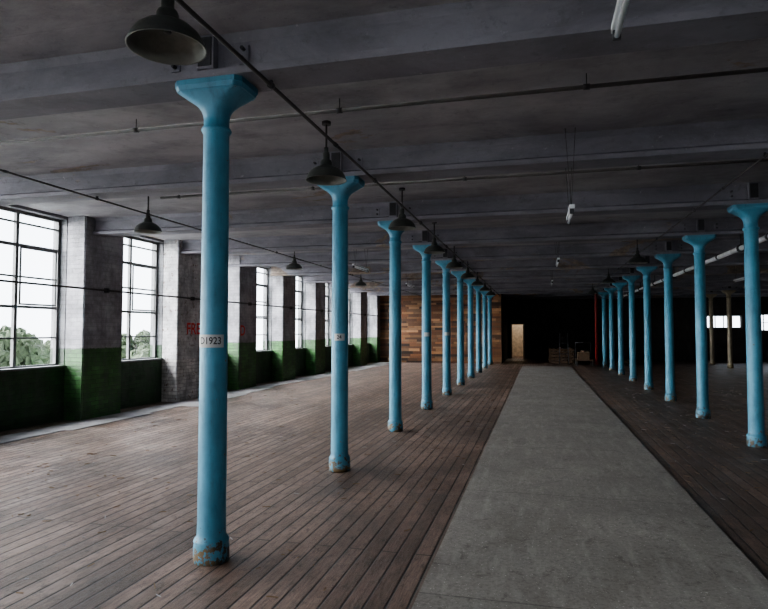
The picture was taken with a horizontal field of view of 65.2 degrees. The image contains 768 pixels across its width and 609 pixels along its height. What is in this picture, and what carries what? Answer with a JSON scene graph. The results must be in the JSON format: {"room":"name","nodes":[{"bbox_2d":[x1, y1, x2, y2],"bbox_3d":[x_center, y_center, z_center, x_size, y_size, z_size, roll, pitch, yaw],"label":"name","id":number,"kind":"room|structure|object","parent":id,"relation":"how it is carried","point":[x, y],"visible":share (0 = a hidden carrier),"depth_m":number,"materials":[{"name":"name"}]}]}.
{"room":"empty factory floor","nodes":[
{"label":"empty factory floor","id":0,"kind":"room"},
{"bbox_2d":[0,205,369,431],"bbox_3d":[-4.703,0.452,15.657,0.300,3.680,44.000,-1,-3,14],"label":"wall","id":1,"kind":"structure","parent":0,"point":[27,397],"depth_m":12.35,"materials":[{"name":"paint"}]},
{"bbox_2d":[0,206,60,368],"bbox_3d":[-6.168,-0.247,10.034,0.070,2.680,1.850,-1,-3,14],"label":"window","id":2,"kind":"structure","parent":1,"relation":"in","point":[17,259],"depth_m":10.15,"materials":[{"name":"paint"}]},
{"bbox_2d":[0,365,65,371],"bbox_3d":[-6.052,1.073,9.946,0.190,0.035,1.840,-1,-3,14],"label":"trim","id":3,"kind":"structure","parent":1,"relation":"attached to","point":[50,366],"depth_m":10.12,"materials":[{"name":"paint"}]},
{"bbox_2d":[121,236,157,359],"bbox_3d":[-5.447,-0.123,12.841,0.070,2.680,1.850,-1,-3,14],"label":"window","id":4,"kind":"structure","parent":1,"relation":"in","point":[130,285],"depth_m":13.02,"materials":[{"name":"paint"}]},
{"bbox_2d":[121,358,162,362],"bbox_3d":[-5.331,1.197,12.752,0.190,0.035,1.840,-1,-3,14],"label":"trim","id":5,"kind":"structure","parent":1,"relation":"attached to","point":[149,359],"depth_m":12.96,"materials":[{"name":"paint"}]},
{"bbox_2d":[256,267,267,350],"bbox_3d":[-4.005,0.125,18.453,0.070,2.680,1.850,-1,-3,14],"label":"window","id":6,"kind":"structure","parent":1,"relation":"in","point":[265,317],"depth_m":19.26,"materials":[{"name":"paint"}]},
{"bbox_2d":[296,276,301,347],"bbox_3d":[-3.284,0.249,21.259,0.070,2.680,1.850,-1,-3,14],"label":"window","id":7,"kind":"structure","parent":1,"relation":"in","point":[300,281],"depth_m":22.09,"materials":[{"name":"paint"}]},
{"bbox_2d":[325,283,328,345],"bbox_3d":[-2.562,0.373,24.065,0.070,2.680,1.850,-1,-3,14],"label":"window","id":8,"kind":"structure","parent":1,"relation":"in","point":[327,295],"depth_m":24.89,"materials":[{"name":"paint"}]},
{"bbox_2d":[348,288,349,343],"bbox_3d":[-1.841,0.497,26.871,0.070,2.680,1.850,-1,-3,14],"label":"window","id":9,"kind":"structure","parent":1,"relation":"in","point":[349,288],"depth_m":27.72,"materials":[{"name":"paint"}]},
{"bbox_2d":[0,356,767,608],"bbox_3d":[6.215,2.332,14.266,22.100,0.200,47.500,-1,-3,14],"label":"floor","id":10,"kind":"structure","parent":0,"point":[359,548],"depth_m":6.10,"materials":[{"name":"brown wood"}]},
{"bbox_2d":[63,216,123,420],"bbox_3d":[-5.454,0.260,11.327,0.400,3.680,1.050,-1,-3,14],"label":"brick pier","id":11,"kind":"object","parent":10,"relation":"on","point":[93,330],"visible":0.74,"depth_m":10.98,"materials":[{"name":"white brick"}]},
{"bbox_2d":[161,240,200,401],"bbox_3d":[-4.733,0.384,14.133,0.400,3.680,1.050,-1,-3,14],"label":"brick pier","id":12,"kind":"object","parent":10,"relation":"on","point":[181,272],"visible":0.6,"depth_m":13.71,"materials":[{"name":"white brick"}]},
{"bbox_2d":[187,323,199,333],"bbox_3d":[-4.502,0.572,14.204,0.001,0.273,0.572,-1,-3,14],"label":"painted lettering","id":13,"kind":"object","parent":12,"relation":"attached to","point":[191,324],"visible":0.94,"depth_m":14.15,"materials":[{"name":"red paint"}]},
{"bbox_2d":[0,362,388,443],"bbox_3d":[-4.439,2.142,12.362,0.971,0.012,37.700,-1,-3,14],"label":"strip","id":14,"kind":"object","parent":10,"relation":"on","point":[194,402],"visible":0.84,"depth_m":11.70,"materials":[{"name":"grey concrete"}]},
{"bbox_2d":[175,74,257,565],"bbox_3d":[-1.210,0.104,4.275,0.526,3.370,0.330,-1,-3,14],"label":"column","id":15,"kind":"structure","parent":10,"relation":"on","point":[217,97],"depth_m":4.20,"materials":[{"name":"blue paint"}]},
{"bbox_2d":[201,337,220,343],"bbox_3d":[-1.210,0.252,4.182,0.142,0.052,0.029,0,-3,0],"label":"label text","id":16,"kind":"object","parent":15,"relation":"attached to","point":[201,337],"visible":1,"depth_m":4.17},
{"bbox_2d":[227,255,256,389],"bbox_3d":[-4.012,0.508,16.939,0.400,3.680,1.050,-1,-3,14],"label":"brick pier","id":17,"kind":"object","parent":10,"relation":"on","point":[242,281],"visible":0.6,"depth_m":16.52,"materials":[{"name":"white brick"}]},
{"bbox_2d":[271,276,295,380],"bbox_3d":[-3.291,0.632,19.745,0.400,3.680,1.050,-1,-3,14],"label":"brick pier","id":18,"kind":"object","parent":10,"relation":"on","point":[283,287],"visible":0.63,"depth_m":19.30,"materials":[{"name":"white brick"}]},
{"bbox_2d":[305,283,324,374],"bbox_3d":[-2.570,0.756,22.552,0.400,3.680,1.050,-1,-3,14],"label":"brick pier","id":19,"kind":"object","parent":10,"relation":"on","point":[315,292],"visible":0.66,"depth_m":22.09,"materials":[{"name":"white paint"}]},
{"bbox_2d":[317,176,364,472],"bbox_3d":[-0.513,0.224,6.984,0.526,3.370,0.330,-1,-3,14],"label":"column","id":20,"kind":"structure","parent":10,"relation":"on","point":[339,459],"depth_m":6.91,"materials":[{"name":"blue metal"}]},
{"bbox_2d":[353,292,366,365],"bbox_3d":[-1.127,1.004,28.164,0.400,3.680,1.050,-1,-3,14],"label":"brick pier","id":21,"kind":"object","parent":10,"relation":"on","point":[359,299],"visible":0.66,"depth_m":27.70,"materials":[{"name":"white paint"}]},
{"bbox_2d":[370,296,379,362],"bbox_3d":[-0.406,1.128,30.970,0.400,3.680,1.050,-1,-3,14],"label":"brick pier","id":22,"kind":"object","parent":10,"relation":"on","point":[374,300],"visible":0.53,"depth_m":30.47,"materials":[{"name":"white paint"}]},
{"bbox_2d":[3,388,767,597],"bbox_3d":[2.759,2.025,9.662,14.603,0.005,15.823,-1,-3,14],"label":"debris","id":23,"kind":"object","parent":10,"relation":"on","point":[601,388],"visible":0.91,"depth_m":7.51,"materials":[{"name":"brown wood"}]},
{"bbox_2d":[378,220,403,431],"bbox_3d":[0.183,0.343,9.694,0.526,3.370,0.330,-1,-3,14],"label":"column","id":24,"kind":"structure","parent":10,"relation":"on","point":[395,423],"depth_m":9.62,"materials":[{"name":"blue metal"}]},
{"bbox_2d":[413,245,432,409],"bbox_3d":[0.879,0.463,12.403,0.526,3.370,0.330,-1,-3,14],"label":"column","id":25,"kind":"structure","parent":10,"relation":"on","point":[426,403],"depth_m":12.32,"materials":[{"name":"blue paint"}]},
{"bbox_2d":[435,260,451,394],"bbox_3d":[1.575,0.583,15.112,0.526,3.370,0.330,-1,-3,14],"label":"column","id":26,"kind":"structure","parent":10,"relation":"on","point":[446,390],"depth_m":15.03,"materials":[{"name":"blue paint"}]},
{"bbox_2d":[451,271,465,385],"bbox_3d":[2.272,0.702,17.822,0.526,3.370,0.330,-1,-3,14],"label":"column","id":27,"kind":"structure","parent":10,"relation":"on","point":[460,307],"depth_m":17.75,"materials":[{"name":"blue paint"}]},
{"bbox_2d":[463,279,475,377],"bbox_3d":[2.968,0.822,20.531,0.526,3.370,0.330,-1,-3,14],"label":"column","id":28,"kind":"structure","parent":10,"relation":"on","point":[471,374],"depth_m":20.45,"materials":[{"name":"blue metal"}]},
{"bbox_2d":[473,285,482,372],"bbox_3d":[3.664,0.942,23.241,0.526,3.370,0.330,-1,-3,14],"label":"column","id":29,"kind":"structure","parent":10,"relation":"on","point":[477,288],"depth_m":23.16,"materials":[{"name":"blue metal"}]},
{"bbox_2d":[481,291,488,367],"bbox_3d":[4.361,1.062,25.950,0.526,3.370,0.330,-1,-3,14],"label":"column","id":30,"kind":"structure","parent":10,"relation":"on","point":[484,365],"depth_m":25.86,"materials":[{"name":"blue metal"}]},
{"bbox_2d":[487,295,494,364],"bbox_3d":[5.057,1.181,28.659,0.526,3.370,0.330,-1,-3,14],"label":"column","id":31,"kind":"structure","parent":10,"relation":"on","point":[490,362],"depth_m":28.58,"materials":[{"name":"blue metal"}]},
{"bbox_2d":[548,347,573,362],"bbox_3d":[9.001,2.577,30.550,1.200,0.748,1.020,-1,-3,14],"label":"pallet stack","id":32,"kind":"object","parent":10,"relation":"on","point":[553,354],"visible":0.84,"depth_m":30.11,"materials":[{"name":"brown wood"}]},
{"bbox_2d":[559,333,568,363],"bbox_3d":[8.759,2.142,29.224,0.476,1.507,0.632,-1,-3,14],"label":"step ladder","id":33,"kind":"object","parent":10,"relation":"on","point":[559,333],"visible":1,"depth_m":29.08,"materials":[{"name":"metal"}]},
{"bbox_2d":[574,342,594,365],"bbox_3d":[9.289,2.298,27.862,0.800,1.068,1.338,-1,-3,14],"label":"trolley","id":34,"kind":"object","parent":10,"relation":"on","point":[582,355],"visible":0.98,"depth_m":27.44,"materials":[{"name":"metal"}]},
{"bbox_2d":[412,366,767,608],"bbox_3d":[2.816,2.016,9.522,2.120,0.012,36.000,-1,-3,14],"label":"walkway","id":35,"kind":"object","parent":10,"relation":"on","point":[562,506],"visible":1,"depth_m":4.88,"materials":[{"name":"grey concrete"}]},
{"bbox_2d":[594,294,598,363],"bbox_3d":[10.231,1.036,28.891,0.280,3.680,0.390,-1,-3,14],"label":"riser pipe","id":36,"kind":"object","parent":10,"relation":"on","point":[595,295],"visible":0.86,"depth_m":28.88,"materials":[{"name":"metal"}]},
{"bbox_2d":[598,292,608,365],"bbox_3d":[10.055,1.125,27.377,0.526,3.370,0.330,-1,-3,14],"label":"column","id":37,"kind":"structure","parent":10,"relation":"on","point":[603,295],"depth_m":27.31,"materials":[{"name":"blue paint"}]},
{"bbox_2d":[604,288,616,369],"bbox_3d":[9.359,1.005,24.668,0.526,3.370,0.330,-1,-3,14],"label":"column","id":38,"kind":"structure","parent":10,"relation":"on","point":[610,291],"depth_m":24.60,"materials":[{"name":"blue metal"}]},
{"bbox_2d":[612,282,627,374],"bbox_3d":[8.662,0.885,21.959,0.526,3.370,0.330,-1,-3,14],"label":"column","id":39,"kind":"structure","parent":10,"relation":"on","point":[619,285],"depth_m":21.89,"materials":[{"name":"blue metal"}]},
{"bbox_2d":[616,359,629,365],"bbox_3d":[11.561,2.734,28.943,0.439,0.292,2.359,-1,-3,13],"label":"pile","id":40,"kind":"object","parent":10,"relation":"on","point":[626,362],"visible":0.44,"depth_m":27.98,"materials":[{"name":"black"}]},
{"bbox_2d":[622,275,640,380],"bbox_3d":[7.966,0.765,19.249,0.526,3.370,0.330,-1,-3,14],"label":"column","id":41,"kind":"structure","parent":10,"relation":"on","point":[631,280],"depth_m":19.17,"materials":[{"name":"blue paint"}]},
{"bbox_2d":[636,266,657,389],"bbox_3d":[7.270,0.646,16.540,0.526,3.370,0.330,-1,-3,14],"label":"column","id":42,"kind":"structure","parent":10,"relation":"on","point":[646,271],"depth_m":16.46,"materials":[{"name":"blue metal"}]},
{"bbox_2d":[654,253,680,400],"bbox_3d":[6.573,0.526,13.830,0.526,3.370,0.330,-1,-3,14],"label":"column","id":43,"kind":"structure","parent":10,"relation":"on","point":[667,260],"depth_m":13.76,"materials":[{"name":"blue paint"}]},
{"bbox_2d":[682,234,715,418],"bbox_3d":[5.877,0.406,11.121,0.526,3.370,0.330,-1,-3,14],"label":"column","id":44,"kind":"structure","parent":10,"relation":"on","point":[698,242],"depth_m":11.05,"materials":[{"name":"blue metal"}]},
{"bbox_2d":[706,294,716,364],"bbox_3d":[15.725,1.188,28.811,0.526,3.370,0.330,-1,-3,14],"label":"column","id":45,"kind":"structure","parent":10,"relation":"on","point":[710,296],"depth_m":28.74,"materials":[{"name":"metal"}]},
{"bbox_2d":[721,290,735,367],"bbox_3d":[15.029,1.068,26.102,0.526,3.370,0.330,-1,-3,14],"label":"column","id":46,"kind":"structure","parent":10,"relation":"on","point":[728,293],"depth_m":26.03,"materials":[{"name":"beige paint"}]},
{"bbox_2d":[727,203,767,447],"bbox_3d":[5.181,0.287,8.412,0.526,3.370,0.330,-1,-3,14],"label":"column","id":47,"kind":"structure","parent":10,"relation":"on","point":[750,214],"depth_m":8.34,"materials":[{"name":"blue metal"}]},
{"bbox_2d":[0,0,767,254],"bbox_3d":[6.215,-1.569,14.439,22.100,0.250,47.500,-1,-3,14],"label":"ceiling","id":48,"kind":"structure","parent":0,"point":[29,29],"depth_m":5.80,"materials":[{"name":"paint"}]},
{"bbox_2d":[133,196,161,233],"bbox_3d":[-3.552,-1.387,9.035,0.408,0.590,0.408,-1,-3,14],"label":"pendant lamp","id":49,"kind":"object","parent":48,"relation":"hanging from","point":[146,227],"visible":0.91,"depth_m":8.97,"materials":[{"name":"metal"}]},
{"bbox_2d":[125,0,206,64],"bbox_3d":[-1.145,-1.646,3.178,0.408,0.590,0.408,-1,-3,14],"label":"pendant lamp","id":50,"kind":"object","parent":48,"relation":"hanging from","point":[162,37],"visible":1,"depth_m":3.24,"materials":[{"name":"metal"}]},
{"bbox_2d":[0,169,420,295],"bbox_3d":[-2.713,-1.214,12.015,0.037,0.053,37.800,-1,-3,14],"label":"conduit","id":51,"kind":"object","parent":48,"relation":"attached to","point":[4,171],"visible":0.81,"depth_m":8.57,"materials":[{"name":"metal"}]},
{"bbox_2d":[286,252,302,269],"bbox_3d":[-2.159,-1.148,14.454,0.408,0.590,0.408,-1,-3,14],"label":"pendant lamp","id":52,"kind":"object","parent":48,"relation":"hanging from","point":[294,265],"visible":0.89,"depth_m":14.38,"materials":[{"name":"metal"}]},
{"bbox_2d":[305,120,346,185],"bbox_3d":[-0.574,-1.523,5.961,0.408,0.590,0.408,-1,-3,14],"label":"pendant lamp","id":53,"kind":"object","parent":48,"relation":"hanging from","point":[326,174],"visible":1,"depth_m":5.93,"materials":[{"name":"metal"}]},
{"bbox_2d":[175,0,499,295],"bbox_3d":[0.958,-1.254,11.074,0.048,0.058,37.800,-1,-3,14],"label":"conduit","id":54,"kind":"object","parent":48,"relation":"attached to","point":[270,84],"visible":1,"depth_m":4.41,"materials":[{"name":"metal"}]},
{"bbox_2d":[352,249,368,272],"bbox_3d":[-0.542,-1.132,14.037,0.105,0.660,1.200,-1,-3,14],"label":"light","id":55,"kind":"object","parent":48,"relation":"hanging from","point":[356,266],"visible":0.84,"depth_m":13.91,"materials":[{"name":"metal"}]},
{"bbox_2d":[355,276,366,285],"bbox_3d":[-0.767,-0.909,19.873,0.408,0.590,0.408,-1,-3,14],"label":"pendant lamp","id":56,"kind":"object","parent":48,"relation":"hanging from","point":[360,283],"visible":0.85,"depth_m":19.75,"materials":[{"name":"metal"}]},
{"bbox_2d":[0,0,767,119],"bbox_3d":[3.327,-1.786,3.188,21.500,0.310,0.348,-1,-3,14],"label":"ceiling beam","id":57,"kind":"structure","parent":48,"relation":"attached to","point":[472,34],"depth_m":3.95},
{"bbox_2d":[0,117,767,205],"bbox_3d":[4.023,-1.666,5.898,21.500,0.310,0.348,-1,-3,14],"label":"ceiling beam","id":58,"kind":"structure","parent":48,"relation":"attached to","point":[743,138],"depth_m":6.67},
{"bbox_2d":[0,67,767,144],"bbox_3d":[3.621,-1.824,4.338,21.500,0.133,0.048,-1,-3,14],"label":"conduit","id":59,"kind":"object","parent":48,"relation":"attached to","point":[586,86],"depth_m":5.16,"materials":[{"name":"grey metal"}]},
{"bbox_2d":[388,188,415,230],"bbox_3d":[0.264,-1.401,8.737,0.408,0.590,0.408,-1,-3,14],"label":"pendant lamp","id":60,"kind":"object","parent":48,"relation":"hanging from","point":[402,223],"visible":0.99,"depth_m":8.69,"materials":[{"name":"metal"}]},
{"bbox_2d":[406,273,414,287],"bbox_3d":[0.851,-0.892,19.456,0.105,0.660,1.200,-1,-3,14],"label":"light","id":61,"kind":"object","parent":48,"relation":"hanging from","point":[407,284],"visible":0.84,"depth_m":19.38,"materials":[{"name":"metal"}]},
{"bbox_2d":[93,181,767,236],"bbox_3d":[4.720,-1.547,8.607,21.500,0.310,0.348,-1,-3,14],"label":"ceiling beam","id":62,"kind":"structure","parent":48,"relation":"attached to","point":[688,197],"depth_m":9.33,"materials":[{"name":"grey concrete"}]},
{"bbox_2d":[424,222,444,253],"bbox_3d":[0.960,-1.281,11.447,0.408,0.590,0.408,-1,-3,14],"label":"pendant lamp","id":63,"kind":"object","parent":48,"relation":"hanging from","point":[433,248],"visible":1,"depth_m":11.38,"materials":[{"name":"metal"}]},
{"bbox_2d":[446,246,462,268],"bbox_3d":[1.656,-1.161,14.156,0.408,0.590,0.408,-1,-3,14],"label":"pendant lamp","id":64,"kind":"object","parent":48,"relation":"hanging from","point":[454,264],"visible":0.95,"depth_m":14.07,"materials":[{"name":"metal"}]},
{"bbox_2d":[160,158,767,198],"bbox_3d":[5.697,-1.724,6.590,18.600,0.133,0.048,-1,-3,14],"label":"conduit","id":65,"kind":"object","parent":48,"relation":"attached to","point":[638,167],"depth_m":7.61,"materials":[{"name":"grey metal"}]},
{"bbox_2d":[461,261,474,278],"bbox_3d":[2.353,-1.042,16.865,0.408,0.590,0.408,-1,-3,14],"label":"pendant lamp","id":66,"kind":"object","parent":48,"relation":"hanging from","point":[467,275],"visible":0.98,"depth_m":16.77,"materials":[{"name":"metal"}]},
{"bbox_2d":[181,215,767,254],"bbox_3d":[5.416,-1.427,11.316,21.500,0.310,0.348,-1,-3,14],"label":"ceiling beam","id":67,"kind":"structure","parent":48,"relation":"attached to","point":[721,226],"depth_m":11.96,"materials":[{"name":"grey concrete"}]},
{"bbox_2d":[472,272,483,285],"bbox_3d":[3.049,-0.922,19.575,0.408,0.590,0.408,-1,-3,14],"label":"pendant lamp","id":68,"kind":"object","parent":48,"relation":"hanging from","point":[477,282],"visible":0.94,"depth_m":19.47,"materials":[{"name":"metal"}]},
{"bbox_2d":[480,282,489,290],"bbox_3d":[3.745,-0.802,22.284,0.408,0.590,0.408,-1,-3,14],"label":"pendant lamp","id":69,"kind":"object","parent":48,"relation":"hanging from","point":[484,288],"visible":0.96,"depth_m":22.16,"materials":[{"name":"metal"}]},
{"bbox_2d":[486,286,494,294],"bbox_3d":[4.442,-0.682,24.993,0.408,0.590,0.408,-1,-3,14],"label":"pendant lamp","id":70,"kind":"object","parent":48,"relation":"hanging from","point":[490,292],"visible":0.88,"depth_m":24.86,"materials":[{"name":"metal"}]},
{"bbox_2d":[228,237,767,267],"bbox_3d":[6.112,-1.307,14.026,21.500,0.310,0.348,-1,-3,14],"label":"ceiling beam","id":71,"kind":"structure","parent":48,"relation":"attached to","point":[716,246],"depth_m":14.66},
{"bbox_2d":[270,253,767,275],"bbox_3d":[6.809,-1.187,16.735,21.500,0.310,0.348,-1,-3,14],"label":"ceiling beam","id":72,"kind":"structure","parent":48,"relation":"attached to","point":[736,258],"depth_m":17.28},
{"bbox_2d":[303,265,767,282],"bbox_3d":[7.505,-1.068,19.444,21.500,0.310,0.348,-1,-3,14],"label":"ceiling beam","id":73,"kind":"structure","parent":48,"relation":"attached to","point":[709,270],"depth_m":19.87,"materials":[{"name":"grey concrete"}]},
{"bbox_2d":[329,274,767,287],"bbox_3d":[8.201,-0.948,22.154,21.500,0.310,0.348,-1,-3,14],"label":"ceiling beam","id":74,"kind":"structure","parent":48,"relation":"attached to","point":[726,277],"depth_m":22.49,"materials":[{"name":"grey concrete"}]},
{"bbox_2d":[555,242,559,267],"bbox_3d":[3.739,-1.180,12.939,0.105,0.660,1.200,-1,-3,14],"label":"light","id":75,"kind":"object","parent":48,"relation":"hanging from","point":[557,259],"visible":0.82,"depth_m":12.71,"materials":[{"name":"metal"}]},
{"bbox_2d":[350,280,767,292],"bbox_3d":[8.898,-0.828,24.863,21.500,0.310,0.348,-1,-3,14],"label":"ceiling beam","id":76,"kind":"structure","parent":48,"relation":"attached to","point":[762,282],"depth_m":25.14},
{"bbox_2d":[367,286,767,295],"bbox_3d":[9.594,-0.709,27.573,21.500,0.310,0.348,-1,-3,14],"label":"ceiling beam","id":77,"kind":"structure","parent":48,"relation":"attached to","point":[661,289],"depth_m":27.81,"materials":[{"name":"grey concrete"}]},
{"bbox_2d":[565,127,575,224],"bbox_3d":[1.958,-1.347,6.325,0.105,0.910,0.700,-1,-3,14],"label":"light","id":78,"kind":"object","parent":48,"relation":"hanging from","point":[571,207],"visible":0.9,"depth_m":6.14,"materials":[{"name":"metal"}]},
{"bbox_2d":[588,284,597,293],"bbox_3d":[8.355,-0.725,24.031,0.408,0.590,0.408,-1,-3,14],"label":"pendant lamp","id":79,"kind":"object","parent":48,"relation":"hanging from","point":[592,291],"visible":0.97,"depth_m":23.93,"materials":[{"name":"metal"}]},
{"bbox_2d":[602,269,615,282],"bbox_3d":[6.962,-0.964,18.612,0.408,0.590,0.408,-1,-3,14],"label":"pendant lamp","id":80,"kind":"object","parent":48,"relation":"hanging from","point":[608,279],"visible":0.97,"depth_m":18.53,"materials":[{"name":"metal"}]},
{"bbox_2d":[611,0,629,40],"bbox_3d":[1.085,-1.696,2.612,0.105,0.540,1.250,-1,-3,14],"label":"light","id":81,"kind":"object","parent":48,"relation":"hanging from","point":[621,7],"visible":1,"depth_m":3.02,"materials":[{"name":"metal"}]},
{"bbox_2d":[503,290,767,296],"bbox_3d":[10.290,-0.589,30.282,21.500,0.310,0.348,-1,-3,14],"label":"ceiling beam","id":82,"kind":"structure","parent":48,"relation":"attached to","point":[739,291],"depth_m":29.94,"materials":[{"name":"grey concrete"}]},
{"bbox_2d":[506,294,767,299],"bbox_3d":[10.987,-0.469,32.991,21.500,0.310,0.348,-1,-3,14],"label":"ceiling beam","id":83,"kind":"structure","parent":48,"relation":"attached to","point":[718,295],"depth_m":32.70,"materials":[{"name":"grey concrete"}]},
{"bbox_2d":[628,240,647,263],"bbox_3d":[5.570,-1.204,13.193,0.408,0.590,0.408,-1,-3,14],"label":"pendant lamp","id":84,"kind":"object","parent":48,"relation":"hanging from","point":[637,259],"visible":0.97,"depth_m":13.13,"materials":[{"name":"metal"}]},
{"bbox_2d":[586,152,767,293],"bbox_3d":[4.842,-1.300,10.078,0.037,0.053,37.800,-1,-3,14],"label":"conduit","id":85,"kind":"object","parent":48,"relation":"attached to","point":[765,155],"visible":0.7,"depth_m":7.82,"materials":[{"name":"metal"}]},
{"bbox_2d":[617,233,767,298],"bbox_3d":[6.217,-1.181,9.719,0.153,0.323,37.800,-1,-3,14],"label":"pipe","id":86,"kind":"object","parent":48,"relation":"hanging from","point":[740,248],"visible":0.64,"depth_m":12.63,"materials":[{"name":"metal"}]},
{"bbox_2d":[733,267,744,282],"bbox_3d":[10.149,-0.998,17.071,0.105,0.660,1.200,-1,-3,14],"label":"light","id":87,"kind":"object","parent":48,"relation":"hanging from","point":[742,278],"visible":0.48,"depth_m":17.23,"materials":[{"name":"metal"}]},
{"bbox_2d":[380,294,507,363],"bbox_3d":[3.526,1.223,33.112,6.150,3.680,6.060,-1,-3,14],"label":"wall","id":88,"kind":"structure","parent":0,"point":[411,305],"depth_m":30.28,"materials":[{"name":"brown wood"}]},
{"bbox_2d":[512,325,522,355],"bbox_3d":[8.456,1.383,36.727,2.700,3.680,2.800,-1,-3,14],"label":"wall","id":89,"kind":"structure","parent":0,"point":[517,330],"depth_m":38.03,"materials":[{"name":"beige paint"}]},
{"bbox_2d":[507,297,767,360],"bbox_3d":[11.363,1.279,34.382,22.100,3.680,0.300,-1,-3,14],"label":"wall","id":90,"kind":"structure","parent":0,"point":[544,319],"depth_m":33.73,"materials":[{"name":"brick"}]},
{"bbox_2d":[511,323,524,358],"bbox_3d":[7.913,2.146,35.422,0.800,2.040,0.730,-1,-3,14],"label":"door","id":91,"kind":"structure","parent":90,"relation":"in","point":[523,324],"depth_m":35.08,"materials":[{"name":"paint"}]},
{"bbox_2d":[707,315,740,327],"bbox_3d":[18.434,0.939,32.580,1.700,0.700,0.060,-1,-3,14],"label":"window","id":92,"kind":"structure","parent":90,"relation":"in","point":[707,315],"depth_m":32.55,"materials":[{"name":"paint"}]},
{"bbox_2d":[761,314,767,330],"bbox_3d":[20.516,0.965,32.044,1.400,0.900,0.060,-1,-3,14],"label":"window","id":93,"kind":"structure","parent":90,"relation":"in","point":[763,322],"depth_m":32.06,"materials":[{"name":"paint"}]},
{"bbox_3d":[0.346,-0.615,-8.484,22.100,3.680,0.300,-1,-3,14],"label":"wall","id":94,"kind":"structure","parent":0,"visible":0},
{"bbox_2d":[0,279,380,316],"bbox_3d":[-4.885,-0.205,12.581,0.089,0.080,37.900,-1,-3,14],"label":"pipe","id":95,"kind":"object","parent":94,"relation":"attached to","point":[106,290],"visible":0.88,"depth_m":11.80,"materials":[{"name":"metal"}]},
{"label":"outside","id":96,"kind":"structure","parent":0,"visible":0},
{"bbox_3d":[-74.239,9.901,49.646,151.300,0.200,180.000,-1,-3,14],"label":"ground","id":97,"kind":"structure","parent":96,"visible":0},
{"bbox_2d":[0,325,49,366],"bbox_3d":[-35.251,5.969,54.999,8.648,8.129,7.710,-1,-3,29],"label":"tree","id":98,"kind":"object","parent":97,"relation":"on","point":[28,351],"visible":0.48,"depth_m":55.19,"materials":[{"name":"green plant"}]},
{"bbox_2d":[18,327,49,363],"bbox_3d":[-43.709,6.734,71.443,9.764,8.052,9.264,-1,-3,25],"label":"tree","id":99,"kind":"object","parent":97,"relation":"on","point":[46,353],"visible":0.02,"depth_m":71.95,"materials":[{"name":"green plant"}]},
{"bbox_2d":[43,340,50,350],"bbox_3d":[-45.464,7.681,88.836,10.320,7.697,7.831,-1,-3,14],"label":"tree","id":100,"kind":"object","parent":97,"relation":"on","point":[47,345],"visible":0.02,"depth_m":85.95,"materials":[{"name":"green plant"}]},
{"bbox_2d":[121,329,149,358],"bbox_3d":[-44.296,8.446,109.720,12.232,8.012,11.970,-1,-3,14],"label":"tree","id":101,"kind":"object","parent":97,"relation":"on","point":[140,346],"visible":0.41,"depth_m":107.36,"materials":[{"name":"green plant"}]}
]}

